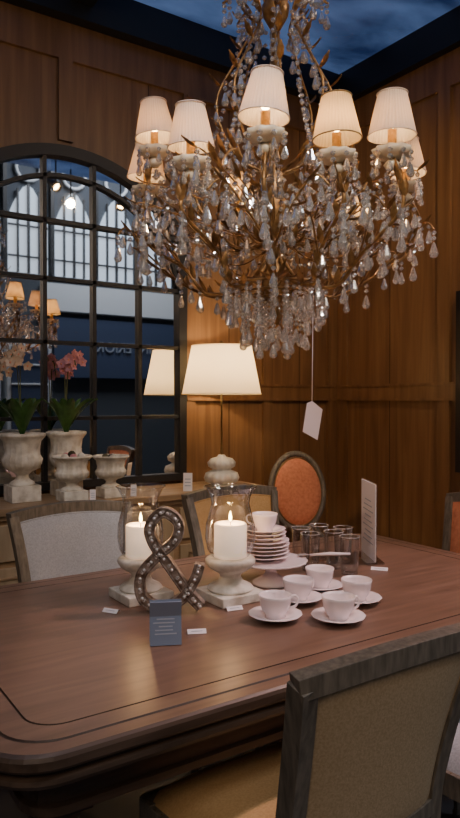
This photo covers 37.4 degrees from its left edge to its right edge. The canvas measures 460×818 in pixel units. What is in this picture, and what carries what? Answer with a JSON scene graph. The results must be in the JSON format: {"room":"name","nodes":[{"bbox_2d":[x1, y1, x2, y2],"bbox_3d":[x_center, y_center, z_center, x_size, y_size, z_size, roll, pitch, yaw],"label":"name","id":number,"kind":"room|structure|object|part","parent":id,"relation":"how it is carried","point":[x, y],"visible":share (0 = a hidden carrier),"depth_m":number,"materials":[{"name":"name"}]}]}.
{"room":"shop","nodes":[
{"label":"shop","id":0,"kind":"room"},
{"bbox_2d":[0,42,326,541],"bbox_3d":[-1.280,-0.387,3.547,5.050,3.420,0.120,-1,1,-34],"label":"wall","id":1,"kind":"structure","parent":0,"point":[106,106],"depth_m":4.24,"materials":[{"name":"brown wood"}]},
{"bbox_2d":[0,143,187,493],"bbox_3d":[-0.872,-0.494,3.700,1.460,1.851,0.044,-1,1,-34],"label":"mirror","id":2,"kind":"object","parent":1,"relation":"attached to","point":[63,290],"visible":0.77,"depth_m":3.77,"materials":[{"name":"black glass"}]},
{"bbox_2d":[0,1,336,536],"bbox_3d":[-1.288,-0.386,3.451,4.930,3.420,0.030,-1,1,-34],"label":"trim","id":3,"kind":"structure","parent":1,"relation":"attached to","point":[69,43],"depth_m":4.14,"materials":[{"name":"brown wood"}]},
{"bbox_2d":[0,738,453,817],"bbox_3d":[2.599,1.400,1.530,12.000,0.100,8.000,-1,1,-34],"label":"floor","id":4,"kind":"structure","parent":0,"point":[126,805],"depth_m":2.30,"materials":[{"name":"concrete"}]},
{"bbox_2d":[6,500,199,773],"bbox_3d":[-0.467,0.853,2.430,0.528,0.976,0.611,-1,1,-34],"label":"dining chair","id":5,"kind":"object","parent":4,"relation":"on","point":[64,538],"visible":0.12,"depth_m":2.60,"materials":[{"name":"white fabric"}]},
{"bbox_2d":[0,481,265,585],"bbox_3d":[-0.840,0.889,3.493,2.300,0.870,0.410,-1,1,-34],"label":"sideboard","id":6,"kind":"object","parent":4,"relation":"on","point":[145,503],"visible":0.05,"depth_m":3.55,"materials":[{"name":"brown wood"}]},
{"bbox_2d":[0,343,45,502],"bbox_3d":[-1.052,0.066,3.380,0.255,0.775,0.287,-1,1,-34],"label":"urn","id":7,"kind":"object","parent":6,"relation":"on","point":[22,456],"visible":1,"depth_m":3.31,"materials":[{"name":"stone"}]},
{"bbox_2d":[42,349,97,495],"bbox_3d":[-0.851,0.069,3.557,0.263,0.765,0.244,0,1,10],"label":"urn","id":8,"kind":"object","parent":6,"relation":"on","point":[63,441],"visible":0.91,"depth_m":3.52,"materials":[{"name":"stone"}]},
{"bbox_2d":[51,451,91,501],"bbox_3d":[-0.785,0.330,3.377,0.200,0.248,0.200,-1,1,-34],"label":"stone urn","id":9,"kind":"object","parent":6,"relation":"on","point":[71,469],"visible":0.98,"depth_m":3.32,"materials":[{"name":"white stone"}]},
{"bbox_2d":[90,489,95,499],"bbox_3d":[-0.680,0.426,3.369,0.030,0.055,0.011,0,1,-5],"label":"price tag","id":10,"kind":"object","parent":6,"relation":"on","point":[92,491],"visible":0.91,"depth_m":3.37,"materials":[{"name":"white paper"}]},
{"bbox_2d":[92,453,128,498],"bbox_3d":[-0.615,0.343,3.510,0.190,0.220,0.190,-1,1,-34],"label":"stone urn","id":11,"kind":"object","parent":6,"relation":"on","point":[110,467],"visible":0.99,"depth_m":3.46,"materials":[{"name":"beige stone"}]},
{"bbox_2d":[131,485,136,495],"bbox_3d":[-0.499,0.422,3.522,0.030,0.060,0.011,0,1,-5],"label":"price tag","id":12,"kind":"object","parent":6,"relation":"on","point":[133,487],"visible":1,"depth_m":3.52,"materials":[{"name":"white paper"}]},
{"bbox_2d":[183,473,191,490],"bbox_3d":[-0.231,0.399,3.717,0.050,0.099,0.017,0,1,0],"label":"price tag","id":13,"kind":"object","parent":6,"relation":"on","point":[187,477],"visible":0.96,"depth_m":3.72,"materials":[{"name":"white paper"}]},
{"bbox_2d":[182,341,260,485],"bbox_3d":[-0.049,0.024,3.984,0.469,0.847,0.469,-1,1,-34],"label":"table lamp","id":14,"kind":"object","parent":6,"relation":"on","point":[221,368],"visible":0.94,"depth_m":3.82,"materials":[{"name":"fabric"}]},
{"bbox_3d":[-0.049,-0.228,3.981,0.469,0.286,0.469,-1,1,-34],"label":"lampshade","id":15,"kind":"part","parent":14,"relation":"part of","materials":[{"name":"fabric"}]},
{"bbox_2d":[0,534,459,817],"bbox_3d":[0.116,0.966,2.184,2.020,0.750,1.170,-1,1,-34],"label":"dining table","id":16,"kind":"object","parent":4,"relation":"on","point":[92,713],"visible":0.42,"depth_m":1.58,"materials":[{"name":"brown wood"}]},
{"bbox_2d":[102,608,119,613],"bbox_3d":[-0.346,0.588,1.988,0.050,0.009,0.026,0,1,23],"label":"price tag","id":17,"kind":"object","parent":16,"relation":"on","point":[108,610],"visible":1,"depth_m":1.98,"materials":[{"name":"white paper"}]},
{"bbox_2d":[109,483,173,607],"bbox_3d":[-0.279,0.415,2.127,0.156,0.352,0.156,-1,1,-34],"label":"candle holder","id":18,"kind":"object","parent":16,"relation":"on","point":[138,551],"visible":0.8,"depth_m":2.09,"materials":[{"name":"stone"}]},
{"bbox_3d":[-0.279,0.351,2.127,0.156,0.223,0.156,-1,1,-34],"label":"hurricane glass","id":19,"kind":"part","parent":18,"relation":"part of","materials":[{"name":"clear glass"}]},
{"bbox_2d":[126,513,155,559],"bbox_3d":[-0.279,0.391,2.127,0.094,0.138,0.094,-1,1,-34],"label":"pillar candle","id":20,"kind":"object","parent":18,"relation":"on","point":[137,548],"depth_m":2.08,"materials":[{"name":"beige wax"}]},
{"bbox_2d":[150,599,181,645],"bbox_3d":[-0.164,0.541,1.729,0.080,0.110,0.035,0,1,-8],"label":"display card","id":21,"kind":"object","parent":16,"relation":"on","point":[165,614],"visible":1,"depth_m":1.72,"materials":[{"name":"blue"}]},
{"bbox_2d":[134,506,204,610],"bbox_3d":[-0.175,0.439,1.984,0.206,0.312,0.043,0,1,0],"label":"ornament","id":22,"kind":"object","parent":16,"relation":"on","point":[160,554],"visible":0.93,"depth_m":1.97,"materials":[{"name":"metal"}]},
{"bbox_2d":[187,628,205,633],"bbox_3d":[-0.089,0.590,1.812,0.050,0.009,0.026,0,1,-8],"label":"price tag","id":23,"kind":"object","parent":16,"relation":"on","point":[203,630],"visible":1,"depth_m":1.80,"materials":[{"name":"white paper"}]},
{"bbox_2d":[195,483,263,608],"bbox_3d":[0.001,0.415,2.123,0.168,0.352,0.168,-1,1,-34],"label":"candle holder","id":24,"kind":"object","parent":16,"relation":"on","point":[230,559],"visible":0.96,"depth_m":2.08,"materials":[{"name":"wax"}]},
{"bbox_3d":[0.001,0.351,2.122,0.168,0.223,0.168,-1,1,-34],"label":"hurricane glass","id":25,"kind":"part","parent":24,"relation":"part of","materials":[{"name":"clear glass"}]},
{"bbox_2d":[214,511,246,559],"bbox_3d":[0.001,0.389,2.123,0.102,0.143,0.102,-1,1,-34],"label":"pillar candle","id":26,"kind":"object","parent":24,"relation":"on","point":[230,536],"depth_m":2.08,"materials":[{"name":"beige wax"}]},
{"bbox_2d":[225,605,242,610],"bbox_3d":[0.011,0.587,2.012,0.050,0.009,0.026,0,1,-23],"label":"price tag","id":27,"kind":"object","parent":16,"relation":"on","point":[239,607],"visible":1,"depth_m":2.01,"materials":[{"name":"white paper"}]},
{"bbox_2d":[248,590,301,622],"bbox_3d":[0.128,0.558,1.921,0.154,0.071,0.154,0,1,-17],"label":"cup","id":28,"kind":"object","parent":16,"relation":"on","point":[274,607],"visible":1,"depth_m":1.90,"materials":[{"name":"white ceramic"}]},
{"bbox_2d":[252,553,307,587],"bbox_3d":[0.139,0.548,2.296,0.247,0.082,0.244,-1,1,-34],"label":"cake stand","id":29,"kind":"object","parent":16,"relation":"on","point":[270,578],"visible":0.74,"depth_m":2.26,"materials":[{"name":"white ceramic"}]},
{"bbox_2d":[247,525,289,560],"bbox_3d":[0.117,0.454,2.298,0.170,0.106,0.171,-1,1,-34],"label":"plate stack","id":30,"kind":"object","parent":29,"relation":"on","point":[268,546],"visible":0.82,"depth_m":2.28,"materials":[{"name":"white ceramic"}]},
{"bbox_2d":[246,511,277,531],"bbox_3d":[0.112,0.380,2.290,0.097,0.058,0.088,0,1,-19],"label":"coffee cup","id":31,"kind":"object","parent":30,"relation":"on","point":[265,521],"visible":0.91,"depth_m":2.26,"materials":[{"name":"white ceramic"}]},
{"bbox_2d":[297,552,350,555],"bbox_3d":[0.321,0.498,2.335,0.185,0.014,0.032,0,1,-3],"label":"cake server","id":32,"kind":"object","parent":29,"relation":"on","point":[324,553],"visible":1,"depth_m":2.33,"materials":[{"name":"white ceramic"}]},
{"bbox_2d":[291,526,310,564],"bbox_3d":[0.269,0.517,2.577,0.075,0.136,0.075,-1,1,-34],"label":"drinking glass","id":33,"kind":"object","parent":16,"relation":"on","point":[293,526],"visible":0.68,"depth_m":2.57,"materials":[{"name":"clear glass"}]},
{"bbox_2d":[283,575,321,603],"bbox_3d":[0.209,0.556,2.091,0.154,0.071,0.154,-1,1,-40],"label":"cup","id":34,"kind":"object","parent":16,"relation":"on","point":[300,585],"visible":0.73,"depth_m":2.06,"materials":[{"name":"white ceramic"}]},
{"bbox_2d":[300,531,320,571],"bbox_3d":[0.292,0.518,2.472,0.075,0.136,0.075,-1,1,-34],"label":"drinking glass","id":35,"kind":"object","parent":16,"relation":"on","point":[303,531],"visible":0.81,"depth_m":2.46,"materials":[{"name":"clear glass"}]},
{"bbox_2d":[309,523,328,560],"bbox_3d":[0.345,0.516,2.634,0.075,0.136,0.075,-1,1,-34],"label":"drinking glass","id":36,"kind":"object","parent":16,"relation":"on","point":[312,523],"visible":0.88,"depth_m":2.63,"materials":[{"name":"clear glass"}]},
{"bbox_2d":[305,564,341,591],"bbox_3d":[0.294,0.554,2.226,0.154,0.071,0.154,0,1,33],"label":"cup","id":37,"kind":"object","parent":16,"relation":"on","point":[322,574],"visible":0.85,"depth_m":2.20,"materials":[{"name":"white ceramic"}]},
{"bbox_2d":[323,529,343,569],"bbox_3d":[0.382,0.518,2.508,0.075,0.136,0.075,-1,1,-34],"label":"drinking glass","id":38,"kind":"object","parent":16,"relation":"on","point":[335,568],"visible":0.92,"depth_m":2.50,"materials":[{"name":"clear glass"}]},
{"bbox_2d":[311,591,365,623],"bbox_3d":[0.304,0.559,1.907,0.154,0.071,0.154,0,1,-23],"label":"cup","id":39,"kind":"object","parent":16,"relation":"on","point":[338,607],"visible":1,"depth_m":1.89,"materials":[{"name":"white ceramic"}]},
{"bbox_2d":[333,525,352,563],"bbox_3d":[0.430,0.517,2.589,0.075,0.136,0.075,-1,1,-34],"label":"drinking glass","id":40,"kind":"object","parent":16,"relation":"on","point":[336,525],"visible":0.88,"depth_m":2.58,"materials":[{"name":"clear glass"}]},
{"bbox_2d":[339,534,359,575],"bbox_3d":[0.425,0.519,2.417,0.075,0.136,0.075,-1,1,-34],"label":"drinking glass","id":41,"kind":"object","parent":16,"relation":"on","point":[345,574],"visible":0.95,"depth_m":2.41,"materials":[{"name":"clear glass"}]},
{"bbox_2d":[338,575,381,604],"bbox_3d":[0.388,0.556,2.084,0.154,0.071,0.154,1,1,45],"label":"cup","id":42,"kind":"object","parent":16,"relation":"on","point":[359,585],"visible":0.68,"depth_m":2.06,"materials":[{"name":"white ceramic"}]},
{"bbox_2d":[353,477,384,564],"bbox_3d":[0.539,0.430,2.649,0.070,0.303,0.215,0,1,-3],"label":"sign holder","id":43,"kind":"object","parent":16,"relation":"on","point":[368,555],"visible":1,"depth_m":2.63,"materials":[{"name":"white paper"}]},
{"bbox_2d":[371,566,387,570],"bbox_3d":[0.545,0.581,2.481,0.060,0.009,0.026,0,1,17],"label":"price tag","id":44,"kind":"object","parent":16,"relation":"on","point":[372,568],"visible":1,"depth_m":2.47,"materials":[{"name":"white paper"}]},
{"bbox_2d":[181,484,278,749],"bbox_3d":[0.150,0.842,2.847,0.528,0.986,0.611,-1,1,-34],"label":"dining chair","id":45,"kind":"object","parent":4,"relation":"on","point":[196,504],"visible":0.06,"depth_m":3.00,"materials":[{"name":"yellow fabric"}]},
{"bbox_2d":[268,451,325,537],"bbox_3d":[0.487,0.795,4.091,0.528,1.047,0.610,0,1,-14],"label":"chair","id":46,"kind":"object","parent":4,"relation":"on","point":[299,481],"visible":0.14,"depth_m":4.29,"materials":[{"name":"orange fabric"}]},
{"bbox_2d":[139,623,459,817],"bbox_3d":[0.169,0.888,1.493,0.528,0.931,0.611,-1,1,-34],"label":"dining chair","id":47,"kind":"object","parent":4,"relation":"on","point":[369,732],"visible":1,"depth_m":1.26,"materials":[{"name":"yellow fabric"}]},
{"bbox_2d":[442,492,459,552],"bbox_3d":[0.903,0.849,2.708,0.611,0.976,0.528,-1,1,-34],"label":"dining chair","id":48,"kind":"object","parent":4,"relation":"on","point":[451,528],"visible":0.09,"depth_m":2.98,"materials":[{"name":"orange fabric"}]},
{"bbox_2d":[442,720,459,817],"bbox_3d":[0.704,0.883,1.866,0.528,0.931,0.611,-1,1,-34],"label":"dining chair","id":49,"kind":"object","parent":4,"relation":"on","point":[451,786],"visible":0.06,"depth_m":1.70,"materials":[{"name":"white fabric"}]},
{"bbox_2d":[0,0,459,102],"bbox_3d":[-0.433,-2.180,2.285,5.070,0.200,3.120,-1,1,-34],"label":"cornice","id":50,"kind":"structure","parent":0,"point":[132,21],"depth_m":4.04,"materials":[{"name":"black wood"}]},
{"bbox_2d":[114,0,438,359],"bbox_3d":[0.180,-1.222,2.235,0.992,2.116,0.988,-1,1,-34],"label":"crystal chandelier","id":51,"kind":"object","parent":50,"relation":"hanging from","point":[263,108],"visible":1,"depth_m":2.04,"materials":[{"name":"metal"}]},
{"bbox_2d":[303,288,322,439],"bbox_3d":[0.261,-0.147,2.148,0.064,0.492,0.002,0,1,-5],"label":"price tag","id":52,"kind":"object","parent":51,"relation":"hanging from","point":[313,414],"visible":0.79,"depth_m":2.15,"materials":[{"name":"white paper"}]},
{"bbox_2d":[135,0,459,73],"bbox_3d":[-0.433,-2.320,2.283,5.070,0.080,3.120,-1,1,-34],"label":"sky","id":53,"kind":"structure","parent":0,"point":[359,29],"depth_m":4.04,"materials":[{"name":"blue"}]},
{"bbox_2d":[337,84,459,547],"bbox_3d":[1.401,-0.393,4.016,0.120,3.420,2.100,-1,1,-34],"label":"wall","id":54,"kind":"structure","parent":0,"point":[410,307],"depth_m":4.34,"materials":[{"name":"brown wood"}]},
{"bbox_2d":[337,47,459,548],"bbox_3d":[1.345,-0.393,3.965,0.030,3.420,2.078,-1,1,-34],"label":"trim","id":55,"kind":"structure","parent":54,"relation":"attached to","point":[439,76],"depth_m":4.09,"materials":[{"name":"brown wood"}]},
{"bbox_2d":[455,291,459,472],"bbox_3d":[1.558,-0.153,3.606,0.038,1.050,0.840,-1,1,-34],"label":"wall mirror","id":56,"kind":"object","parent":54,"relation":"attached to","point":[457,383],"visible":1,"depth_m":3.93,"materials":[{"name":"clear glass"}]}
]}

